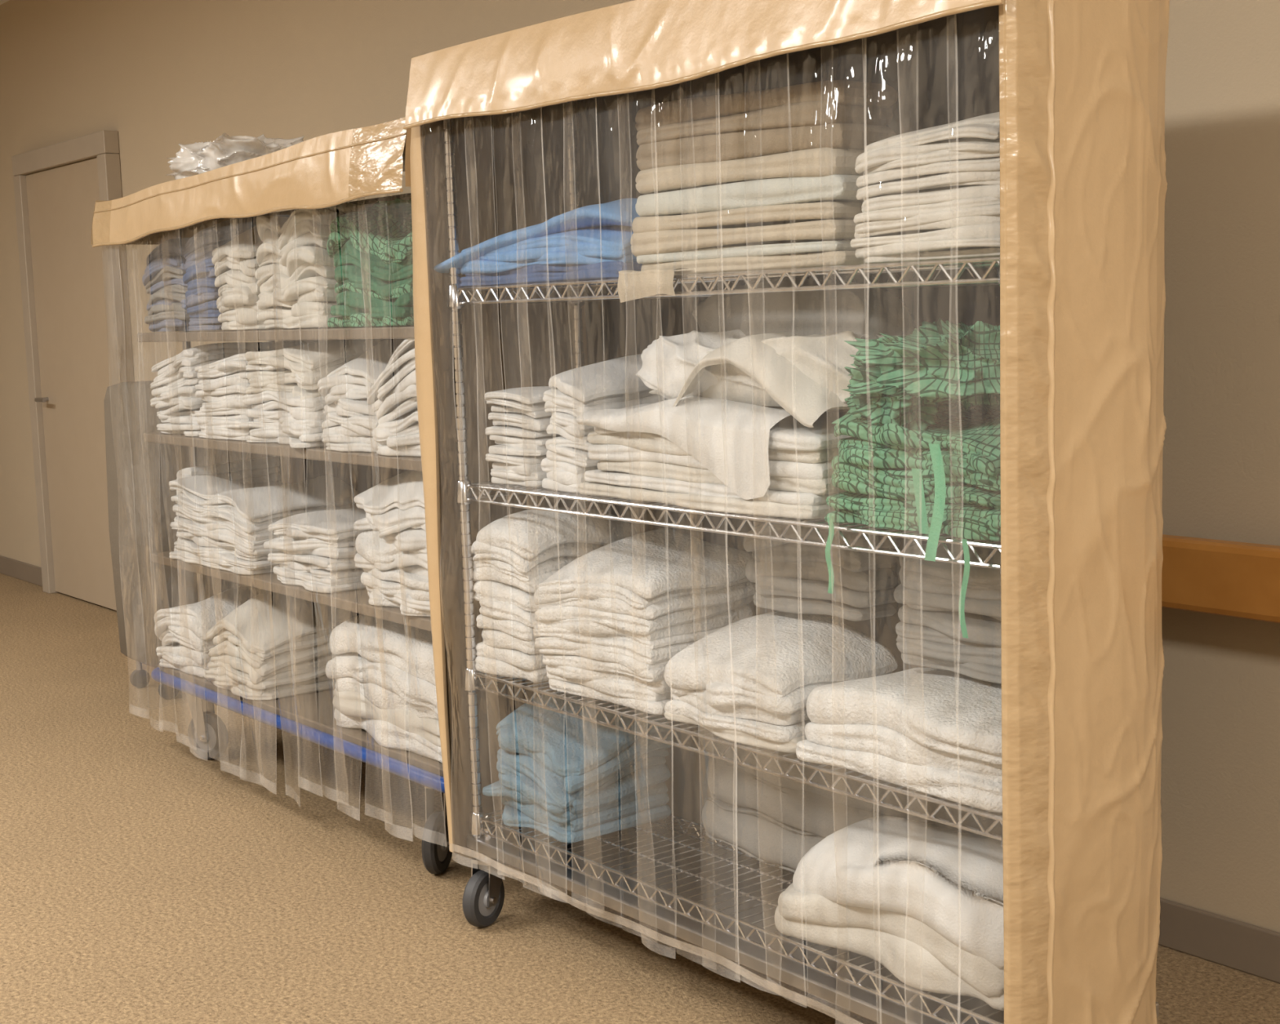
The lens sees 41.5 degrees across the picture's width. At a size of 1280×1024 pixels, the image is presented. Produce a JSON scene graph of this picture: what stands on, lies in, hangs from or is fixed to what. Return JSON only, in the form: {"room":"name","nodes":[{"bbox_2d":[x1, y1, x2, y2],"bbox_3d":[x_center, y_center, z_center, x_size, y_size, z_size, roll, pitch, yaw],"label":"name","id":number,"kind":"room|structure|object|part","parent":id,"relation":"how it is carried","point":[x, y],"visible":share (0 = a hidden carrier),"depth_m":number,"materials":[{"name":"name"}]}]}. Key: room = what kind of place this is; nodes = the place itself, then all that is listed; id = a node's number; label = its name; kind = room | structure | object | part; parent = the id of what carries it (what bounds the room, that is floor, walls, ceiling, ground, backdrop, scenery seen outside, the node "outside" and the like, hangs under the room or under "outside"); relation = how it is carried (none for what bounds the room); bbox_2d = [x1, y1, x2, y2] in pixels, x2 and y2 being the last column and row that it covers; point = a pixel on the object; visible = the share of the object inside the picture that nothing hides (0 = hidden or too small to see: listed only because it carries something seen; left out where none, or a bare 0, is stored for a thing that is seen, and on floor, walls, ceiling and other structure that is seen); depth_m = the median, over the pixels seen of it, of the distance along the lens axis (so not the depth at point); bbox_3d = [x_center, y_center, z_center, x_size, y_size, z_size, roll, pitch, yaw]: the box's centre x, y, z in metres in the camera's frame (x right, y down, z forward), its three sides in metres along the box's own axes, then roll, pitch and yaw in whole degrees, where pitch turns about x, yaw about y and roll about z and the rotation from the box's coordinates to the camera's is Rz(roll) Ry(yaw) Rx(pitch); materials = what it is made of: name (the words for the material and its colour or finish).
{"room":"hospital corridor","nodes":[
{"label":"hospital corridor","id":0,"kind":"room"},
{"bbox_2d":[0,0,9,4],"bbox_3d":[-2.960,-2.008,3.394,6.000,0.050,13.000,-7,8,-37],"label":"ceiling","id":1,"kind":"structure","parent":0,"point":[2,2],"depth_m":8.54,"materials":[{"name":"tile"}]},
{"bbox_2d":[0,573,1279,1023],"bbox_3d":[-2.869,1.020,3.750,6.000,0.050,13.000,-7,8,-37],"label":"floor","id":2,"kind":"structure","parent":0,"point":[281,877],"depth_m":3.92,"materials":[{"name":"beige carpet"}]},
{"bbox_2d":[103,380,273,699],"bbox_3d":[-1.655,0.083,6.295,0.530,1.145,0.420,-7,8,-37],"label":"cover","id":3,"kind":"object","parent":2,"relation":"on","point":[140,473],"visible":0.33,"depth_m":6.06,"materials":[{"name":"plastic"}]},
{"bbox_2d":[90,116,452,873],"bbox_3d":[-0.847,-0.081,4.713,0.612,1.792,1.915,-7,8,-37],"label":"cart","id":4,"kind":"object","parent":2,"relation":"on","point":[340,167],"visible":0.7,"depth_m":4.44,"materials":[{"name":"fabric"}]},
{"bbox_2d":[142,237,217,332],"bbox_3d":[-1.297,-0.702,5.215,0.412,0.280,0.334,-7,8,-37],"label":"towels","id":5,"kind":"object","parent":4,"relation":"in","point":[164,272],"visible":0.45,"depth_m":5.08,"materials":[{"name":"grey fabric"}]},
{"bbox_2d":[154,586,288,677],"bbox_3d":[-1.276,0.362,5.334,0.437,0.228,0.318,-7,8,-37],"label":"towel stack","id":6,"kind":"object","parent":4,"relation":"in","point":[182,629],"visible":0.46,"depth_m":5.19,"materials":[{"name":"white fabric"}]},
{"bbox_2d":[150,341,306,435],"bbox_3d":[-1.275,-0.389,5.233,0.415,0.272,0.356,-7,8,-37],"label":"gown","id":7,"kind":"object","parent":4,"relation":"in","point":[177,375],"visible":0.46,"depth_m":5.08,"materials":[{"name":"white fabric"}]},
{"bbox_2d":[176,456,280,540],"bbox_3d":[-1.309,-0.027,5.391,0.344,0.278,0.097,-7,8,-37],"label":"stack","id":8,"kind":"object","parent":4,"relation":"in","point":[261,470],"visible":0.23,"depth_m":5.37,"materials":[{"name":"white fabric"}]},
{"bbox_2d":[194,352,270,440],"bbox_3d":[-1.063,-0.355,4.959,0.420,0.255,0.349,-7,8,-37],"label":"gown","id":9,"kind":"object","parent":4,"relation":"in","point":[220,417],"visible":0.43,"depth_m":4.81,"materials":[{"name":"white fabric"}]},
{"bbox_2d":[182,214,289,330],"bbox_3d":[-1.136,-0.711,5.006,0.411,0.337,0.219,-7,8,-37],"label":"towels","id":10,"kind":"object","parent":4,"relation":"in","point":[200,277],"visible":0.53,"depth_m":4.87,"materials":[{"name":"fabric"}]},
{"bbox_2d":[168,133,304,179],"bbox_3d":[-1.183,-1.033,5.029,0.352,0.166,0.550,-7,8,-37],"label":"plastic bag","id":11,"kind":"object","parent":4,"relation":"on","point":[185,164],"visible":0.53,"depth_m":4.96,"materials":[{"name":"plastic"}]},
{"bbox_2d":[211,226,266,329],"bbox_3d":[-0.991,-0.697,4.806,0.429,0.346,0.281,-7,8,-37],"label":"gown","id":12,"kind":"object","parent":4,"relation":"in","point":[235,263],"visible":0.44,"depth_m":4.65,"materials":[{"name":"white fabric"}]},
{"bbox_2d":[168,475,359,574],"bbox_3d":[-1.137,0.019,5.082,0.396,0.248,0.578,-7,8,-37],"label":"stack","id":13,"kind":"object","parent":4,"relation":"in","point":[221,523],"visible":0.76,"depth_m":4.92,"materials":[{"name":"white fabric"}]},
{"bbox_2d":[204,591,351,699],"bbox_3d":[-1.075,0.376,4.980,0.353,0.269,0.357,-7,8,-37],"label":"stack","id":14,"kind":"object","parent":4,"relation":"in","point":[273,645],"visible":0.8,"depth_m":4.86,"materials":[{"name":"white fabric"}]},
{"bbox_2d":[137,213,443,776],"bbox_3d":[-0.812,-0.168,4.722,0.470,1.480,1.826,-7,8,-37],"label":"shelving","id":15,"kind":"object","parent":4,"relation":"attached to","point":[362,470],"depth_m":4.62,"materials":[{"name":"metal"}]},
{"bbox_3d":[-0.799,0.556,4.801,0.526,0.036,1.866,-7,8,-37],"label":"frame","id":16,"kind":"part","parent":4,"relation":"part of","materials":[{"name":"blue paint"}]},
{"bbox_2d":[238,338,386,448],"bbox_3d":[-0.837,-0.350,4.654,0.437,0.304,0.428,-7,8,-37],"label":"stack","id":17,"kind":"object","parent":4,"relation":"in","point":[287,406],"visible":0.56,"depth_m":4.50,"materials":[{"name":"white fabric"}]},
{"bbox_2d":[263,507,366,592],"bbox_3d":[-0.779,0.088,4.665,0.416,0.187,0.387,-7,8,-37],"label":"stack","id":18,"kind":"object","parent":4,"relation":"in","point":[317,552],"visible":0.59,"depth_m":4.49,"materials":[{"name":"white fabric"}]},
{"bbox_2d":[254,195,427,328],"bbox_3d":[-0.786,-0.676,4.548,0.424,0.353,0.372,-7,8,-37],"label":"stack","id":19,"kind":"object","parent":4,"relation":"in","point":[296,282],"visible":0.49,"depth_m":4.38,"materials":[{"name":"white fabric"}]},
{"bbox_2d":[317,338,404,452],"bbox_3d":[-0.609,-0.315,4.377,0.421,0.285,0.306,-7,8,-37],"label":"gown","id":20,"kind":"object","parent":4,"relation":"in","point":[350,422],"visible":0.36,"depth_m":4.25,"materials":[{"name":"white fabric"}]},
{"bbox_2d":[326,196,427,327],"bbox_3d":[-0.533,-0.628,4.228,0.423,0.317,0.418,-7,8,-37],"label":"gown","id":21,"kind":"object","parent":4,"relation":"in","point":[371,248],"visible":0.45,"depth_m":4.11,"materials":[{"name":"green linen cloth"}]},
{"bbox_2d":[325,613,442,762],"bbox_3d":[-0.485,0.418,4.334,0.418,0.302,0.664,-7,8,-37],"label":"towel stack","id":22,"kind":"object","parent":4,"relation":"in","point":[383,670],"visible":0.45,"depth_m":4.23,"materials":[{"name":"white fabric"}]},
{"bbox_2d":[353,470,430,616],"bbox_3d":[-0.456,0.039,4.223,0.435,0.368,0.500,-7,8,-37],"label":"towel stack","id":23,"kind":"object","parent":4,"relation":"in","point":[392,549],"visible":0.38,"depth_m":4.13,"materials":[{"name":"white fabric"}]},
{"bbox_2d":[366,338,421,456],"bbox_3d":[-0.417,-0.310,4.123,0.429,0.324,0.331,-7,8,-37],"label":"gown","id":24,"kind":"object","parent":4,"relation":"in","point":[393,397],"visible":0.28,"depth_m":4.03,"materials":[{"name":"white fabric"}]},
{"bbox_2d":[403,0,1169,1023],"bbox_3d":[0.170,0.013,3.216,0.510,1.894,1.767,-7,8,-37],"label":"cart","id":25,"kind":"object","parent":2,"relation":"on","point":[532,125],"visible":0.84,"depth_m":2.75,"materials":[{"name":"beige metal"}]},
{"bbox_2d":[484,386,560,486],"bbox_3d":[-0.186,-0.170,3.663,0.292,0.203,0.188,-7,8,-37],"label":"stack","id":26,"kind":"object","parent":25,"relation":"in","point":[522,436],"visible":0.54,"depth_m":3.56,"materials":[{"name":"white fabric"}]},
{"bbox_2d":[433,198,642,286],"bbox_3d":[-0.143,-0.555,3.506,0.322,0.156,0.655,-7,8,-37],"label":"blankets","id":27,"kind":"object","parent":25,"relation":"on","point":[591,242],"visible":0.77,"depth_m":3.33,"materials":[{"name":"blue fabric"}]},
{"bbox_2d":[471,507,637,682],"bbox_3d":[-0.186,0.166,3.716,0.317,0.354,0.255,-7,8,-37],"label":"towel stack","id":28,"kind":"object","parent":25,"relation":"in","point":[515,553],"visible":0.59,"depth_m":3.61,"materials":[{"name":"white fabric"}]},
{"bbox_2d":[482,690,672,842],"bbox_3d":[-0.141,0.541,3.708,0.322,0.264,0.316,-7,8,-37],"label":"pile","id":29,"kind":"object","parent":25,"relation":"in","point":[566,778],"visible":0.96,"depth_m":3.62,"materials":[{"name":"blue fabric"}]},
{"bbox_2d":[540,354,666,493],"bbox_3d":[-0.060,-0.190,3.519,0.303,0.268,0.178,-7,8,-37],"label":"stack","id":30,"kind":"object","parent":25,"relation":"in","point":[612,384],"visible":0.6,"depth_m":3.43,"materials":[{"name":"white fabric"}]},
{"bbox_2d":[533,528,755,714],"bbox_3d":[0.007,0.212,3.462,0.325,0.312,0.394,-7,8,-37],"label":"towel stack","id":31,"kind":"object","parent":25,"relation":"in","point":[609,623],"visible":0.89,"depth_m":3.35,"materials":[{"name":"white fabric"}]},
{"bbox_2d":[617,267,686,302],"bbox_3d":[0.026,-0.417,3.104,0.044,0.060,0.165,-7,8,-37],"label":"label","id":32,"kind":"object","parent":25,"relation":"hanging from","point":[632,284],"visible":1,"depth_m":3.10,"materials":[{"name":"beige paper"}]},
{"bbox_2d":[575,395,851,519],"bbox_3d":[0.187,-0.123,3.178,0.323,0.199,0.687,-7,8,-37],"label":"stack","id":33,"kind":"object","parent":25,"relation":"on","point":[700,452],"visible":0.78,"depth_m":3.02,"materials":[{"name":"white fabric"}]},
{"bbox_2d":[635,278,914,427],"bbox_3d":[0.251,-0.297,3.078,0.297,0.255,0.689,-6,8,-34],"label":"sheet","id":34,"kind":"object","parent":33,"relation":"on","point":[788,350],"visible":0.8,"depth_m":3.01,"materials":[{"name":"white fabric"}]},
{"bbox_2d":[630,80,897,275],"bbox_3d":[0.204,-0.587,2.995,0.171,0.316,0.556,-7,8,-37],"label":"sheets","id":35,"kind":"object","parent":25,"relation":"on","point":[737,182],"visible":0.96,"depth_m":2.90,"materials":[{"name":"beige fabric"}]},
{"bbox_2d":[664,610,897,752],"bbox_3d":[0.253,0.304,3.155,0.329,0.185,0.368,-7,8,-37],"label":"blankets","id":36,"kind":"object","parent":25,"relation":"on","point":[750,681],"visible":0.79,"depth_m":3.06,"materials":[{"name":"white fabric"}]},
{"bbox_2d":[742,516,900,621],"bbox_3d":[0.336,0.097,3.185,0.142,0.191,0.313,-7,8,-37],"label":"blankets","id":37,"kind":"object","parent":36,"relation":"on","point":[787,576],"visible":0.88,"depth_m":3.14,"materials":[{"name":"fabric"}]},
{"bbox_2d":[697,725,1002,871],"bbox_3d":[0.445,0.579,3.150,0.095,0.284,1.014,-7,8,-37],"label":"blankets","id":38,"kind":"object","parent":25,"relation":"in","point":[774,820],"visible":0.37,"depth_m":3.31,"materials":[{"name":"grey fabric"}]},
{"bbox_2d":[774,815,1004,1010],"bbox_3d":[0.470,0.641,2.848,0.225,0.229,0.544,-7,8,-37],"label":"stack","id":39,"kind":"object","parent":25,"relation":"on","point":[923,901],"visible":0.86,"depth_m":2.76,"materials":[{"name":"white fabric"}]},
{"bbox_2d":[825,443,969,638],"bbox_3d":[0.399,0.035,2.644,0.006,0.290,0.311,-7,8,-37],"label":"ties","id":40,"kind":"object","parent":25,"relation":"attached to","point":[934,532],"visible":1,"depth_m":2.57,"materials":[{"name":"green fabric"}]},
{"bbox_2d":[795,666,1002,812],"bbox_3d":[0.523,0.358,2.816,0.325,0.141,0.470,-7,8,-37],"label":"blankets","id":41,"kind":"object","parent":25,"relation":"on","point":[935,731],"visible":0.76,"depth_m":2.73,"materials":[{"name":"white fabric"}]},
{"bbox_2d":[893,542,1001,683],"bbox_3d":[0.610,0.168,2.845,0.138,0.213,0.401,-7,8,-37],"label":"blankets","id":42,"kind":"object","parent":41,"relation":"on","point":[929,631],"visible":0.4,"depth_m":2.87,"materials":[{"name":"fabric"}]},
{"bbox_2d":[824,318,1000,540],"bbox_3d":[0.534,-0.146,2.714,0.364,0.332,0.461,-7,8,-37],"label":"pile","id":43,"kind":"object","parent":25,"relation":"on","point":[938,383],"visible":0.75,"depth_m":2.67,"materials":[{"name":"fabric"}]},
{"bbox_2d":[849,111,999,262],"bbox_3d":[0.544,-0.512,2.660,0.316,0.225,0.341,-7,8,-37],"label":"stack","id":44,"kind":"object","parent":25,"relation":"on","point":[934,194],"visible":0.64,"depth_m":2.57,"materials":[{"name":"white fabric"}]},
{"bbox_2d":[0,0,1279,932],"bbox_3d":[-0.512,-0.784,5.428,0.100,3.000,13.000,-7,8,-37],"label":"wall","id":45,"kind":"structure","parent":0,"point":[162,75],"depth_m":3.43,"materials":[{"name":"paint"}]},
{"bbox_2d":[11,130,133,610],"bbox_3d":[-2.731,-0.644,8.149,0.109,2.220,1.260,-7,8,-37],"label":"door","id":46,"kind":"structure","parent":45,"relation":"in","point":[75,295],"depth_m":8.20,"materials":[{"name":"paint"}]},
{"bbox_2d":[0,555,1279,982],"bbox_3d":[-0.515,0.661,5.562,0.014,0.100,13.000,-7,8,-37],"label":"baseboard","id":47,"kind":"structure","parent":45,"relation":"attached to","point":[1254,949],"depth_m":3.42,"materials":[{"name":"plastic"}]},
{"bbox_2d":[1161,533,1279,622],"bbox_3d":[2.137,0.245,1.995,0.099,0.140,4.000,-7,8,-37],"label":"wall handrail","id":48,"kind":"object","parent":45,"relation":"attached to","point":[1235,579],"visible":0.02,"depth_m":3.23,"materials":[{"name":"brown wood"}]}
]}

